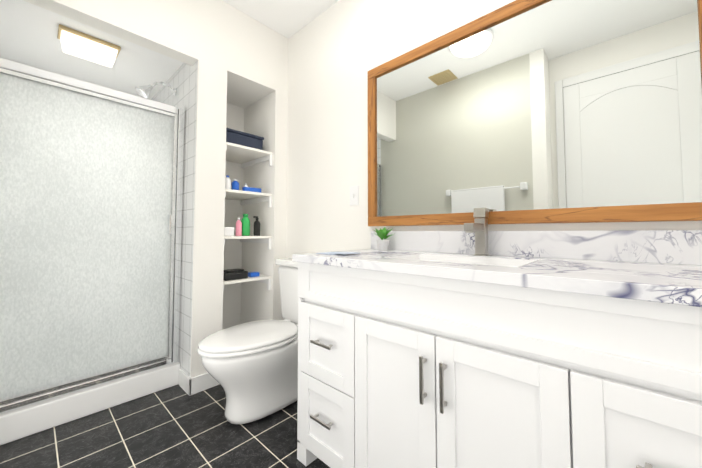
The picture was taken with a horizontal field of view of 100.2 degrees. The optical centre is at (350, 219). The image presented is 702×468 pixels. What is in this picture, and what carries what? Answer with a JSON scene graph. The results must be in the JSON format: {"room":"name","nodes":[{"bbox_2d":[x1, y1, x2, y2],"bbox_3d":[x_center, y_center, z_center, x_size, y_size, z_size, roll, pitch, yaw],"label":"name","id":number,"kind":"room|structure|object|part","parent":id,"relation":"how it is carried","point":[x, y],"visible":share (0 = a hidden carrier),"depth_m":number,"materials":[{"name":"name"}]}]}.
{"room":"bathroom","nodes":[
{"label":"bathroom","id":0,"kind":"room"},
{"bbox_2d":[0,0,182,99],"bbox_3d":[-1.665,-1.096,1.878,0.989,0.080,0.876,-2,-3,43],"label":"ceiling","id":1,"kind":"structure","parent":0,"point":[28,33],"depth_m":1.88,"materials":[{"name":"white paint"}]},
{"bbox_2d":[57,24,120,67],"bbox_3d":[-1.555,-1.011,1.748,0.140,0.100,0.270,-2,-3,43],"label":"shower ceiling light","id":2,"kind":"object","parent":1,"relation":"attached to","point":[76,43],"visible":1,"depth_m":1.71,"materials":[{"name":"beige plastic"}]},
{"bbox_2d":[23,0,228,377],"bbox_3d":[-1.204,-0.215,1.536,0.100,2.450,1.055,-2,-3,43],"label":"wall","id":3,"kind":"structure","parent":0,"point":[208,247],"depth_m":1.78,"materials":[{"name":"white paint"}]},
{"bbox_2d":[205,373,219,384],"bbox_3d":[-0.979,0.984,1.999,0.491,0.095,0.015,-2,-3,43],"label":"baseboard","id":4,"kind":"structure","parent":3,"relation":"attached to","point":[207,374],"depth_m":1.78,"materials":[{"name":"white wood"}]},
{"bbox_2d":[0,385,329,467],"bbox_3d":[-0.299,1.009,0.808,3.200,0.060,1.966,-2,-3,43],"label":"floor","id":5,"kind":"structure","parent":0,"point":[176,426],"depth_m":1.33,"materials":[{"name":"black tile"}]},
{"bbox_2d":[0,362,179,444],"bbox_3d":[-1.391,0.948,1.536,0.095,0.125,0.874,-2,-3,43],"label":"sill","id":6,"kind":"structure","parent":5,"relation":"on","point":[19,423],"depth_m":1.49,"materials":[{"name":"white"}]},
{"bbox_2d":[0,57,184,413],"bbox_3d":[-1.380,0.076,1.564,0.065,1.619,0.872,-2,-3,43],"label":"shower door","id":7,"kind":"structure","parent":6,"relation":"on","point":[91,207],"depth_m":1.55,"materials":[{"name":"white glass"}]},
{"bbox_3d":[-1.125,0.033,1.821,0.034,0.120,0.015,-2,-3,43],"label":"handle","id":8,"kind":"part","parent":7,"relation":"part of","materials":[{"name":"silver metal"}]},
{"bbox_2d":[197,258,298,423],"bbox_3d":[-0.444,0.632,1.635,0.470,0.764,0.763,-2,-3,43],"label":"toilet","id":9,"kind":"object","parent":5,"relation":"on","point":[251,368],"visible":0.69,"depth_m":1.46,"materials":[{"name":"white ceramic"}]},
{"bbox_3d":[-0.525,0.629,1.547,0.384,0.020,0.523,-2,-3,43],"label":"seat","id":10,"kind":"part","parent":9,"relation":"part of","materials":[{"name":"white ceramic"}]},
{"bbox_3d":[-0.524,0.606,1.549,0.380,0.024,0.521,-2,-3,43],"label":"lid","id":11,"kind":"part","parent":9,"relation":"part of","materials":[{"name":"white ceramic"}]},
{"bbox_3d":[-0.476,0.828,1.592,0.372,0.370,0.638,-2,-3,43],"label":"bowl","id":12,"kind":"part","parent":9,"relation":"part of","materials":[{"name":"white ceramic"}]},
{"bbox_3d":[-0.258,0.279,1.853,0.470,0.039,0.215,-2,-3,43],"label":"tank lid","id":13,"kind":"part","parent":9,"relation":"part of","materials":[{"name":"white ceramic"}]},
{"bbox_3d":[-0.255,0.476,1.848,0.447,0.354,0.204,-2,-3,43],"label":"tank","id":14,"kind":"part","parent":9,"relation":"part of","materials":[{"name":"white ceramic"}]},
{"bbox_2d":[292,260,701,467],"bbox_3d":[0.405,0.578,0.996,1.256,0.818,0.560,-2,-3,43],"label":"bathroom vanity","id":15,"kind":"object","parent":5,"relation":"on","point":[476,344],"depth_m":0.73,"materials":[{"name":"white wood"}]},
{"bbox_3d":[-0.109,0.473,1.113,0.110,0.010,0.029,-2,-3,43],"label":"handle","id":16,"kind":"part","parent":15,"relation":"part of","materials":[{"name":"silver metal"}]},
{"bbox_3d":[-0.094,0.483,1.129,0.299,0.280,0.019,-2,-3,43],"label":"drawer","id":17,"kind":"part","parent":15,"relation":"part of","materials":[{"name":"white wood"}]},
{"bbox_3d":[0.129,0.616,0.918,0.299,0.565,0.019,-2,-3,43],"label":"door","id":18,"kind":"part","parent":15,"relation":"part of","materials":[{"name":"white wood"}]},
{"bbox_3d":[0.203,0.449,0.826,0.010,0.130,0.029,-2,-3,43],"label":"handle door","id":19,"kind":"part","parent":15,"relation":"part of","materials":[{"name":"silver metal"}]},
{"bbox_3d":[0.247,0.447,0.786,0.010,0.130,0.029,-2,-3,43],"label":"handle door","id":20,"kind":"part","parent":15,"relation":"part of","materials":[{"name":"silver metal"}]},
{"bbox_2d":[292,248,701,299],"bbox_3d":[0.408,0.154,1.017,1.280,0.030,0.552,-2,-3,43],"label":"countertop","id":21,"kind":"structure","parent":15,"relation":"on","point":[622,275],"depth_m":0.74,"materials":[{"name":"white stone"}]},
{"bbox_2d":[316,252,357,254],"bbox_3d":[-0.051,0.146,1.264,0.160,0.006,0.120,-2,-3,43],"label":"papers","id":22,"kind":"object","parent":21,"relation":"on","point":[331,253],"visible":1,"depth_m":1.24,"materials":[{"name":"white paper"}]},
{"bbox_2d":[372,227,392,250],"bbox_3d":[0.167,0.099,1.508,0.114,0.122,0.108,-2,-3,43],"label":"plant","id":23,"kind":"object","parent":21,"relation":"on","point":[382,244],"visible":0.98,"depth_m":1.49,"materials":[{"name":"green plant"}]},
{"bbox_3d":[0.164,0.133,1.505,0.070,0.053,0.069,-2,-3,43],"label":"pot","id":24,"kind":"part","parent":23,"relation":"part of","materials":[{"name":"white ceramic"}]},
{"bbox_2d":[400,252,531,263],"bbox_3d":[0.381,0.234,1.064,0.480,0.179,0.308,-2,-3,43],"label":"sink","id":25,"kind":"object","parent":21,"relation":"in","point":[407,255],"depth_m":1.18,"materials":[{"name":"white ceramic"}]},
{"bbox_2d":[464,208,491,255],"bbox_3d":[0.492,0.049,1.149,0.048,0.192,0.164,-2,-3,43],"label":"faucet","id":26,"kind":"object","parent":21,"relation":"on","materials":[{"name":"silver metal"}]},
{"bbox_3d":[0.241,0.237,0.832,1.256,0.149,0.019,-2,-3,43],"label":"apron panel","id":27,"kind":"part","parent":15,"relation":"part of","materials":[{"name":"white wood"}]},
{"bbox_3d":[0.352,0.607,0.713,0.299,0.565,0.019,-2,-3,43],"label":"door","id":28,"kind":"part","parent":15,"relation":"part of","materials":[{"name":"white wood"}]},
{"bbox_3d":[0.575,0.456,0.515,0.299,0.280,0.019,-2,-3,43],"label":"drawer","id":29,"kind":"part","parent":15,"relation":"part of","materials":[{"name":"white wood"}]},
{"bbox_3d":[0.560,0.446,0.498,0.110,0.010,0.029,-2,-3,43],"label":"handle","id":30,"kind":"part","parent":15,"relation":"part of","materials":[{"name":"silver metal"}]},
{"bbox_2d":[151,61,197,376],"bbox_3d":[-1.302,-0.187,2.168,1.077,2.450,0.100,-2,-3,43],"label":"wall","id":31,"kind":"structure","parent":0,"point":[182,80],"depth_m":1.84,"materials":[{"name":"tile"}]},
{"bbox_2d":[135,81,176,98],"bbox_3d":[-1.315,-0.870,1.989,0.084,0.147,0.238,-2,-3,43],"label":"shower head","id":32,"kind":"object","parent":31,"relation":"attached to","point":[144,91],"visible":0.98,"depth_m":1.94},
{"bbox_2d":[172,109,178,352],"bbox_3d":[-1.109,0.089,1.855,0.003,1.600,0.002,-2,-3,43],"label":"shower door frame","id":33,"kind":"object","parent":31,"relation":"attached to","point":[175,233],"visible":1,"depth_m":1.84,"materials":[{"name":"silver metal"}]},
{"bbox_2d":[222,103,243,329],"bbox_3d":[-1.057,-0.179,2.365,0.050,2.450,0.465,-2,-3,43],"label":"wall","id":34,"kind":"structure","parent":0,"point":[232,259],"depth_m":2.41,"materials":[{"name":"white paint"}]},
{"bbox_2d":[227,5,275,107],"bbox_3d":[-0.862,-1.186,2.230,0.479,0.450,0.365,-2,-3,43],"label":"wall","id":35,"kind":"structure","parent":0,"point":[251,72],"depth_m":2.08,"materials":[{"name":"white paint"}]},
{"bbox_2d":[241,32,287,323],"bbox_3d":[-0.702,-0.179,2.359,0.479,2.450,0.108,-2,-3,43],"label":"wall","id":36,"kind":"structure","parent":0,"point":[265,117],"depth_m":2.23,"materials":[{"name":"white paint"}]},
{"bbox_2d":[222,0,338,38],"bbox_3d":[-0.142,-1.515,0.774,2.771,0.080,1.966,-2,-3,43],"label":"ceiling","id":37,"kind":"structure","parent":0,"point":[288,19],"depth_m":2.01,"materials":[{"name":"white paint"}]},
{"bbox_2d":[286,0,701,257],"bbox_3d":[0.490,-0.221,1.404,2.771,2.450,0.100,-2,-3,43],"label":"wall","id":38,"kind":"structure","parent":0,"point":[338,50],"depth_m":1.84,"materials":[{"name":"white paint"}]},
{"bbox_2d":[350,185,358,205],"bbox_3d":[0.016,-0.141,1.758,0.072,0.116,0.016,-2,-3,43],"label":"light switch","id":39,"kind":"object","parent":38,"relation":"attached to","point":[354,195],"visible":1,"depth_m":1.75,"materials":[{"name":"white plastic"}]},
{"bbox_2d":[368,0,701,225],"bbox_3d":[0.575,-0.423,1.244,1.281,0.890,0.031,-2,-3,43],"label":"mirror","id":40,"kind":"object","parent":38,"relation":"attached to","point":[546,111],"visible":0.96,"depth_m":1.10,"materials":[{"name":"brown mirror"}]},
{"bbox_2d":[371,230,701,263],"bbox_3d":[0.588,0.098,1.216,1.280,0.100,0.020,-2,-3,43],"label":"backsplash","id":41,"kind":"structure","parent":38,"relation":"attached to","point":[654,246],"depth_m":1.02,"materials":[{"name":"white stone"}]},
{"bbox_3d":[-1.017,-0.194,2.027,0.467,2.450,0.078,-2,-3,43],"label":"wall","id":42,"kind":"structure","parent":0,"visible":0},
{"bbox_2d":[223,142,271,290],"bbox_3d":[-0.873,0.010,2.187,0.448,1.017,0.363,-2,-3,43],"label":"niche shelf","id":43,"kind":"object","parent":42,"relation":"attached to","point":[244,156],"visible":0.67,"depth_m":2.16,"materials":[{"name":"white wood"}]},
{"bbox_2d":[225,175,230,188],"bbox_3d":[-0.843,-0.247,2.003,0.044,0.100,0.043,-2,-3,43],"label":"bottle","id":44,"kind":"object","parent":43,"relation":"on","point":[227,182],"visible":0.85,"depth_m":1.99,"materials":[{"name":"white plastic"}]},
{"bbox_2d":[224,227,233,235],"bbox_3d":[-0.847,0.084,1.999,0.080,0.060,0.070,-2,-3,43],"label":"tissue box","id":45,"kind":"object","parent":43,"relation":"on","point":[228,231],"visible":0.58,"depth_m":1.97,"materials":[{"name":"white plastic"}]},
{"bbox_2d":[231,179,238,189],"bbox_3d":[-0.817,-0.236,2.075,0.052,0.086,0.051,-2,-3,43],"label":"bottle","id":46,"kind":"object","parent":43,"relation":"on","point":[234,184],"visible":0.79,"depth_m":2.06,"materials":[{"name":"blue plastic"}]},
{"bbox_2d":[223,269,247,280],"bbox_3d":[-0.813,0.380,2.030,0.110,0.062,0.160,-2,-3,43],"label":"device box","id":47,"kind":"object","parent":43,"relation":"on","point":[232,274],"visible":0.81,"depth_m":1.99,"materials":[{"name":"black plastic"}]},
{"bbox_2d":[235,218,241,235],"bbox_3d":[-0.785,0.054,2.053,0.042,0.126,0.041,-2,-3,43],"label":"bottle","id":48,"kind":"object","parent":43,"relation":"on","point":[238,231],"visible":0.98,"depth_m":2.04,"materials":[{"name":"pink plastic"}]},
{"bbox_2d":[226,128,263,149],"bbox_3d":[-0.844,-0.553,2.164,0.290,0.105,0.285,-2,-3,43],"label":"basket","id":49,"kind":"object","parent":43,"relation":"on","point":[233,136],"visible":0.38,"depth_m":2.06,"materials":[{"name":"blue fabric"}]},
{"bbox_3d":[-0.844,-0.596,2.166,0.290,0.019,0.285,-2,-3,43],"label":"lid","id":50,"kind":"part","parent":49,"relation":"part of","materials":[{"name":"blue fabric"}]},
{"bbox_2d":[241,214,249,235],"bbox_3d":[-0.759,0.041,2.111,0.064,0.156,0.062,-2,-3,43],"label":"bottle","id":51,"kind":"object","parent":43,"relation":"on","point":[245,221],"visible":0.92,"depth_m":2.09,"materials":[{"name":"green plastic"}]},
{"bbox_2d":[242,187,260,192],"bbox_3d":[-0.717,-0.209,2.124,0.040,0.035,0.130,-2,-3,43],"label":"box","id":52,"kind":"object","parent":43,"relation":"on","point":[250,189],"visible":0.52,"depth_m":2.10,"materials":[{"name":"blue plastic"}]},
{"bbox_2d":[248,272,258,276],"bbox_3d":[-0.708,0.401,2.129,0.050,0.030,0.070,-2,-3,43],"label":"box","id":53,"kind":"object","parent":43,"relation":"on","point":[253,274],"visible":0.81,"depth_m":2.11,"materials":[{"name":"blue plastic"}]},
{"bbox_2d":[253,216,259,235],"bbox_3d":[-0.691,0.050,2.155,0.048,0.143,0.050,-2,-3,43],"label":"bottle","id":54,"kind":"object","parent":43,"relation":"on","point":[256,228],"visible":1,"depth_m":2.14,"materials":[{"name":"black plastic"}]}
]}

